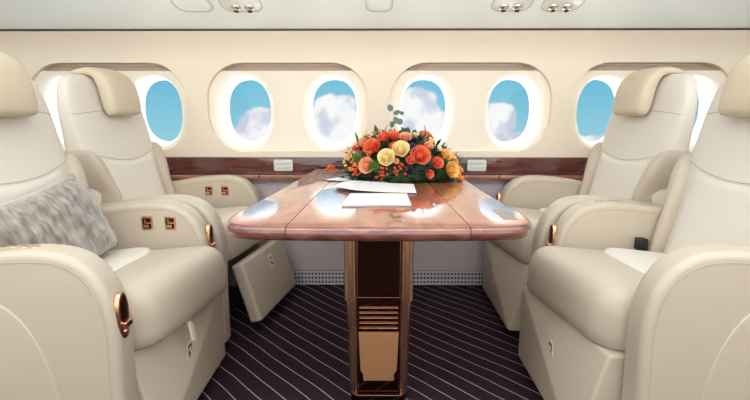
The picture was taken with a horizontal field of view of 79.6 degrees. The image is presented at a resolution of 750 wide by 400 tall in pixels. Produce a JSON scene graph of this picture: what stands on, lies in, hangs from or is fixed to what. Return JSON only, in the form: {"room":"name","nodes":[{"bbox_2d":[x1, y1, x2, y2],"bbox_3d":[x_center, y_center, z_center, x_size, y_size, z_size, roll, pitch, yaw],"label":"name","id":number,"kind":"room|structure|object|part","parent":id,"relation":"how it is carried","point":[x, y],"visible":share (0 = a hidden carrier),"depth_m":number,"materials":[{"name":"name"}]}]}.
{"room":"aircraft cabin","nodes":[
{"label":"aircraft cabin","id":0,"kind":"room"},
{"bbox_2d":[197,284,543,399],"bbox_3d":[0.007,0.853,0.990,5.400,0.050,3.620,0,11,0],"label":"floor","id":1,"kind":"structure","parent":0,"point":[461,348],"depth_m":1.93,"materials":[{"name":"carpet"}]},
{"bbox_2d":[0,52,226,399],"bbox_3d":[-0.933,0.129,1.444,0.768,1.198,0.705,0,11,0],"label":"seat","id":2,"kind":"object","parent":1,"relation":"on","point":[141,318],"visible":0.94,"depth_m":1.31,"materials":[{"name":"beige leather"}]},
{"bbox_3d":[-1.036,0.473,1.160,0.478,0.511,0.016,0,11,0],"label":"panel","id":3,"kind":"part","parent":2,"relation":"part of","materials":[{"name":"beige leather"}]},
{"bbox_3d":[-1.144,-0.061,1.409,0.255,0.745,0.574,0,11,0],"label":"backrest","id":4,"kind":"part","parent":2,"relation":"part of","materials":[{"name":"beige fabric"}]},
{"bbox_2d":[0,171,117,255],"bbox_3d":[-0.984,0.095,1.404,0.178,0.328,0.440,-1,11,-4],"label":"throw cushion","id":5,"kind":"object","parent":2,"relation":"on","point":[62,211],"visible":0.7,"depth_m":1.35,"materials":[{"name":"fur"}]},
{"bbox_3d":[-0.983,0.429,1.192,0.673,0.635,0.089,0,11,0],"label":"armrest","id":6,"kind":"part","parent":2,"relation":"part of","materials":[{"name":"beige leather"}]},
{"bbox_3d":[-0.954,0.231,1.464,0.322,0.057,0.416,0,11,0],"label":"seat panel","id":7,"kind":"part","parent":2,"relation":"part of","materials":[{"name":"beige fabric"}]},
{"bbox_3d":[-0.638,0.317,1.160,0.013,0.016,0.030,0,11,0],"label":"lever","id":8,"kind":"part","parent":2,"relation":"part of","materials":[{"name":"orange metal"}]},
{"bbox_2d":[143,220,150,227],"bbox_3d":[-0.858,0.089,1.694,0.028,0.030,0.004,0,11,0],"label":"switch","id":9,"kind":"object","parent":2,"relation":"attached to","point":[146,223],"depth_m":1.69,"materials":[{"name":"orange metal"}]},
{"bbox_3d":[-0.978,0.313,1.790,0.673,0.635,0.089,0,11,0],"label":"armrest","id":10,"kind":"part","parent":2,"relation":"part of","materials":[{"name":"beige leather"}]},
{"bbox_2d":[166,220,173,227],"bbox_3d":[-0.771,0.089,1.694,0.028,0.030,0.004,0,11,0],"label":"switch","id":11,"kind":"object","parent":2,"relation":"attached to","point":[169,223],"depth_m":1.69,"materials":[{"name":"orange metal"}]},
{"bbox_2d":[114,245,226,349],"bbox_3d":[-0.846,0.288,1.474,0.592,0.183,0.514,0,11,0],"label":"seat cushion","id":12,"kind":"object","parent":2,"relation":"on","point":[164,286],"depth_m":1.41,"materials":[{"name":"beige leather"}]},
{"bbox_2d":[56,67,295,341],"bbox_3d":[-0.890,-0.008,2.151,0.901,1.198,0.705,0,11,0],"label":"seat","id":13,"kind":"object","parent":1,"relation":"on","point":[103,124],"visible":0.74,"depth_m":2.05,"materials":[{"name":"beige leather"}]},
{"bbox_3d":[-1.174,-0.198,2.116,0.255,0.745,0.574,0,11,0],"label":"backrest","id":14,"kind":"part","parent":13,"relation":"part of","materials":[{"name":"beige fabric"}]},
{"bbox_3d":[-0.963,0.292,1.899,0.673,0.635,0.089,0,11,0],"label":"armrest","id":15,"kind":"part","parent":13,"relation":"part of","materials":[{"name":"beige leather"}]},
{"bbox_3d":[-0.957,0.177,2.497,0.673,0.635,0.089,0,11,0],"label":"armrest","id":16,"kind":"part","parent":13,"relation":"part of","materials":[{"name":"beige leather"}]},
{"bbox_2d":[215,206,260,260],"bbox_3d":[-0.875,0.151,2.181,0.592,0.183,0.514,0,11,0],"label":"seat cushion","id":17,"kind":"object","parent":13,"relation":"on","point":[235,246],"depth_m":2.11,"materials":[{"name":"beige leather"}]},
{"bbox_2d":[226,169,531,399],"bbox_3d":[0.016,0.294,1.897,0.893,0.701,1.296,0,11,0],"label":"dining table","id":18,"kind":"object","parent":1,"relation":"on","point":[378,241],"visible":0.92,"depth_m":1.49,"materials":[{"name":"brown wood"}]},
{"bbox_2d":[323,164,336,171],"bbox_3d":[-0.218,-0.163,2.288,0.098,0.040,0.045,5,12,23],"label":"blossom","id":19,"kind":"object","parent":18,"relation":"on","point":[331,167],"visible":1,"depth_m":2.29,"materials":[{"name":"orange plant"}]},
{"bbox_2d":[321,176,387,182],"bbox_3d":[-0.073,-0.099,2.067,0.308,0.006,0.179,3,11,16],"label":"leaflet","id":20,"kind":"object","parent":18,"relation":"on","point":[344,179],"visible":0.42,"depth_m":2.02,"materials":[{"name":"white paper"}]},
{"bbox_2d":[333,181,415,193],"bbox_3d":[-0.004,-0.052,1.798,0.331,0.016,0.221,0,11,0],"label":"brochure","id":21,"kind":"object","parent":18,"relation":"on","point":[377,187],"visible":0.93,"depth_m":1.77,"materials":[{"name":"white paper"}]},
{"bbox_2d":[341,193,410,206],"bbox_3d":[0.005,-0.002,1.562,0.228,0.007,0.217,0,11,0],"label":"booklet","id":22,"kind":"object","parent":18,"relation":"on","point":[354,199],"visible":1,"depth_m":1.53,"materials":[{"name":"white paper"}]},
{"bbox_3d":[0.013,0.202,1.498,0.142,0.257,0.006,0,11,0],"label":"mirror panel","id":23,"kind":"part","parent":18,"relation":"part of","materials":[{"name":"brown wood"}]},
{"bbox_3d":[0.015,0.644,1.856,0.196,0.031,0.570,0,11,0],"label":"plate","id":24,"kind":"part","parent":18,"relation":"part of","materials":[{"name":"brown metal"}]},
{"bbox_3d":[0.013,0.542,1.560,0.138,0.182,0.008,0,11,0],"label":"satin panel","id":25,"kind":"part","parent":18,"relation":"part of","materials":[{"name":"brown metal"}]},
{"bbox_3d":[0.013,0.503,1.558,0.148,0.352,0.006,0,11,0],"label":"mirror panel","id":26,"kind":"part","parent":18,"relation":"part of","materials":[{"name":"brown metal"}]},
{"bbox_2d":[336,105,466,182],"bbox_3d":[0.124,-0.270,2.075,0.618,0.331,0.386,1,11,3],"label":"flower arrangement","id":27,"kind":"object","parent":18,"relation":"on","point":[391,155],"visible":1,"depth_m":1.97,"materials":[{"name":"multicoloured"}]},
{"bbox_3d":[0.391,0.044,1.355,0.041,0.003,0.135,0,11,0],"label":"latch plate","id":28,"kind":"part","parent":18,"relation":"part of","materials":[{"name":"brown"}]},
{"bbox_2d":[482,67,697,330],"bbox_3d":[0.966,-0.005,2.135,0.763,1.198,0.705,0,11,0],"label":"seat","id":29,"kind":"object","parent":1,"relation":"on","point":[650,127],"visible":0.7,"depth_m":1.99,"materials":[{"name":"beige leather"}]},
{"bbox_2d":[492,206,542,263],"bbox_3d":[0.882,0.154,2.166,0.592,0.183,0.514,0,11,0],"label":"seat cushion","id":30,"kind":"object","parent":29,"relation":"on","point":[518,250],"depth_m":2.06,"materials":[{"name":"beige leather"}]},
{"bbox_3d":[1.004,0.180,2.480,0.673,0.635,0.089,0,11,0],"label":"armrest","id":31,"kind":"part","parent":29,"relation":"part of","materials":[{"name":"beige leather"}]},
{"bbox_3d":[0.999,0.295,1.882,0.673,0.635,0.089,0,11,0],"label":"armrest","id":32,"kind":"part","parent":29,"relation":"part of","materials":[{"name":"beige leather"}]},
{"bbox_3d":[1.181,-0.194,2.096,0.255,0.745,0.574,0,11,0],"label":"backrest","id":33,"kind":"part","parent":29,"relation":"part of","materials":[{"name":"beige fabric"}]},
{"bbox_2d":[518,54,749,399],"bbox_3d":[0.960,0.130,1.438,0.798,1.198,0.705,0,11,0],"label":"seat","id":34,"kind":"object","parent":1,"relation":"on","point":[622,300],"visible":1,"depth_m":1.35,"materials":[{"name":"beige leather"}]},
{"bbox_2d":[527,246,643,350],"bbox_3d":[0.858,0.289,1.469,0.592,0.183,0.514,0,11,0],"label":"seat cushion","id":35,"kind":"object","parent":34,"relation":"on","point":[590,290],"depth_m":1.39,"materials":[{"name":"beige leather"}]},
{"bbox_3d":[1.025,0.315,1.783,0.673,0.635,0.089,0,11,0],"label":"armrest","id":36,"kind":"part","parent":34,"relation":"part of","materials":[{"name":"beige leather"}]},
{"bbox_3d":[0.966,0.233,1.457,0.322,0.057,0.416,0,11,0],"label":"seat panel","id":37,"kind":"part","parent":34,"relation":"part of","materials":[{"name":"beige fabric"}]},
{"bbox_3d":[1.008,0.430,1.185,0.673,0.635,0.089,0,11,0],"label":"armrest","id":38,"kind":"part","parent":34,"relation":"part of","materials":[{"name":"beige leather"}]},
{"bbox_3d":[1.157,-0.059,1.399,0.255,0.745,0.574,0,11,0],"label":"backrest","id":39,"kind":"part","parent":34,"relation":"part of","materials":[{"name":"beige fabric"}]},
{"bbox_3d":[1.060,0.474,1.152,0.478,0.511,0.016,0,11,0],"label":"panel","id":40,"kind":"part","parent":34,"relation":"part of","materials":[{"name":"beige leather"}]},
{"bbox_2d":[0,30,749,174],"bbox_3d":[0.023,-0.548,2.529,5.400,0.805,0.265,0,11,0],"label":"wall","id":41,"kind":"structure","parent":0,"point":[378,57],"depth_m":2.41,"materials":[{"name":"beige plastic"}]},
{"bbox_2d":[34,64,188,150],"bbox_3d":[-1.470,-0.527,2.582,0.884,0.479,0.155,0,11,0],"label":"window","id":42,"kind":"structure","parent":41,"relation":"in","point":[143,76],"depth_m":2.50,"materials":[{"name":"beige plastic"}]},
{"bbox_2d":[47,66,170,70],"bbox_3d":[-1.470,-0.730,2.499,0.705,0.028,0.009,0,11,0],"label":"shade","id":43,"kind":"object","parent":42,"relation":"attached to","point":[55,68],"depth_m":2.49,"materials":[{"name":"beige plastic"}]},
{"bbox_2d":[274,160,292,170],"bbox_3d":[-0.513,-0.194,2.517,0.106,0.064,0.010,0,11,0],"label":"outlet plate","id":44,"kind":"object","parent":41,"relation":"attached to","point":[279,165],"visible":1,"depth_m":2.51,"materials":[{"name":"white plastic"}]},
{"bbox_2d":[209,64,367,150],"bbox_3d":[-0.480,-0.525,2.574,0.884,0.479,0.155,0,11,0],"label":"window","id":45,"kind":"structure","parent":41,"relation":"in","point":[291,89],"depth_m":2.50,"materials":[{"name":"beige plastic"}]},
{"bbox_2d":[225,66,351,70],"bbox_3d":[-0.480,-0.728,2.491,0.705,0.028,0.009,0,11,0],"label":"shade","id":46,"kind":"object","parent":45,"relation":"attached to","point":[233,68],"depth_m":2.49,"materials":[{"name":"beige plastic"}]},
{"bbox_2d":[0,28,749,30],"bbox_3d":[0.022,-0.903,2.394,5.400,0.019,0.156,0,11,0],"label":"trim","id":47,"kind":"structure","parent":41,"relation":"attached to","point":[395,28],"depth_m":2.32,"materials":[{"name":"brown plastic"}]},
{"bbox_2d":[166,157,587,173],"bbox_3d":[0.022,-0.193,2.528,5.400,0.095,0.022,0,11,0],"label":"trim","id":48,"kind":"structure","parent":41,"relation":"attached to","point":[176,165],"depth_m":2.52,"materials":[{"name":"brown wood"}]},
{"bbox_2d":[170,174,583,179],"bbox_3d":[0.022,-0.132,2.525,5.397,0.023,0.072,0,11,0],"label":"trim","id":49,"kind":"structure","parent":41,"relation":"attached to","point":[172,176],"depth_m":2.49,"materials":[{"name":"brown wood"}]},
{"bbox_2d":[390,64,550,150],"bbox_3d":[0.525,-0.524,2.565,0.884,0.479,0.155,0,11,0],"label":"window","id":50,"kind":"structure","parent":41,"relation":"in","point":[467,89],"depth_m":2.49,"materials":[{"name":"beige plastic"}]},
{"bbox_2d":[406,65,533,70],"bbox_3d":[0.525,-0.727,2.482,0.705,0.028,0.009,0,11,0],"label":"shade","id":51,"kind":"object","parent":50,"relation":"attached to","point":[418,67],"depth_m":2.48,"materials":[{"name":"beige"}]},
{"bbox_2d":[467,160,485,170],"bbox_3d":[0.567,-0.192,2.508,0.106,0.064,0.010,0,11,0],"label":"outlet plate","id":52,"kind":"object","parent":41,"relation":"attached to","point":[472,165],"visible":1,"depth_m":2.50,"materials":[{"name":"white plastic"}]},
{"bbox_2d":[570,64,726,150],"bbox_3d":[1.513,-0.522,2.557,0.884,0.479,0.155,0,11,0],"label":"window","id":53,"kind":"structure","parent":41,"relation":"in","point":[709,79],"depth_m":2.47,"materials":[{"name":"beige plastic"}]},
{"bbox_2d":[588,65,714,70],"bbox_3d":[1.513,-0.725,2.474,0.705,0.028,0.009,0,11,0],"label":"shade","id":54,"kind":"object","parent":53,"relation":"attached to","point":[599,67],"depth_m":2.47,"materials":[{"name":"beige"}]},
{"bbox_2d":[0,0,749,28],"bbox_3d":[0.006,-0.828,0.576,5.400,0.553,3.445,0,11,0],"label":"ceiling","id":55,"kind":"structure","parent":0,"point":[14,14],"depth_m":2.20,"materials":[{"name":"white plastic"}]},
{"bbox_2d":[171,0,212,11],"bbox_3d":[-0.853,-0.916,2.099,0.182,0.050,0.130,0,11,0],"label":"panel","id":56,"kind":"object","parent":55,"relation":"attached to","point":[184,5],"visible":1,"depth_m":2.10,"materials":[{"name":"white plastic"}]},
{"bbox_2d":[218,0,262,12],"bbox_3d":[-0.625,-0.911,2.098,0.196,0.060,0.130,0,11,0],"label":"panel","id":57,"kind":"object","parent":55,"relation":"attached to","point":[236,6],"visible":1,"depth_m":2.11,"materials":[{"name":"white plastic"}]},
{"bbox_2d":[244,4,254,12],"bbox_3d":[-0.593,-0.907,2.127,0.052,0.039,0.050,0,11,0],"label":"reading lamp","id":58,"kind":"object","parent":57,"relation":"attached to","point":[249,8],"depth_m":2.11,"materials":[{"name":"silver metal"}]},
{"bbox_2d":[365,0,392,11],"bbox_3d":[0.019,-0.915,2.092,0.128,0.050,0.130,0,11,0],"label":"panel","id":59,"kind":"object","parent":55,"relation":"attached to","point":[371,5],"visible":1,"depth_m":2.10,"materials":[{"name":"white plastic"}]},
{"bbox_2d":[491,0,533,12],"bbox_3d":[0.637,-0.909,2.087,0.188,0.060,0.130,0,11,0],"label":"panel","id":60,"kind":"object","parent":55,"relation":"attached to","point":[502,6],"visible":1,"depth_m":2.10,"materials":[{"name":"white plastic"}]},
{"bbox_2d":[512,4,522,12],"bbox_3d":[0.670,-0.904,2.116,0.052,0.039,0.050,0,11,0],"label":"reading lamp","id":61,"kind":"object","parent":60,"relation":"attached to","point":[516,8],"depth_m":2.10,"materials":[{"name":"silver metal"}]},
{"bbox_2d":[541,0,584,11],"bbox_3d":[0.869,-0.909,2.085,0.188,0.060,0.130,0,11,0],"label":"panel","id":62,"kind":"object","parent":55,"relation":"attached to","point":[547,5],"visible":1,"depth_m":2.09,"materials":[{"name":"white plastic"}]},
{"bbox_2d":[561,4,572,11],"bbox_3d":[0.902,-0.904,2.114,0.052,0.039,0.050,0,11,0],"label":"reading lamp","id":63,"kind":"object","parent":62,"relation":"attached to","point":[564,7],"depth_m":2.10,"materials":[{"name":"silver metal"}]},
{"bbox_2d":[171,179,581,270],"bbox_3d":[0.023,0.162,2.705,5.400,0.655,0.190,0,11,0],"label":"wall","id":64,"kind":"structure","parent":0,"point":[302,255],"depth_m":2.63,"materials":[{"name":"grey"}]},
{"bbox_2d":[292,270,343,284],"bbox_3d":[-0.334,0.454,2.656,0.299,0.087,0.019,0,11,0],"label":"floor vent","id":65,"kind":"object","parent":64,"relation":"in","point":[326,277],"depth_m":2.65,"materials":[{"name":"grey metal"}]},
{"bbox_2d":[413,270,482,284],"bbox_3d":[0.429,0.454,2.649,0.407,0.087,0.019,0,11,0],"label":"air vent","id":66,"kind":"object","parent":64,"relation":"in","point":[420,277],"depth_m":2.64,"materials":[{"name":"grey metal"}]}
]}

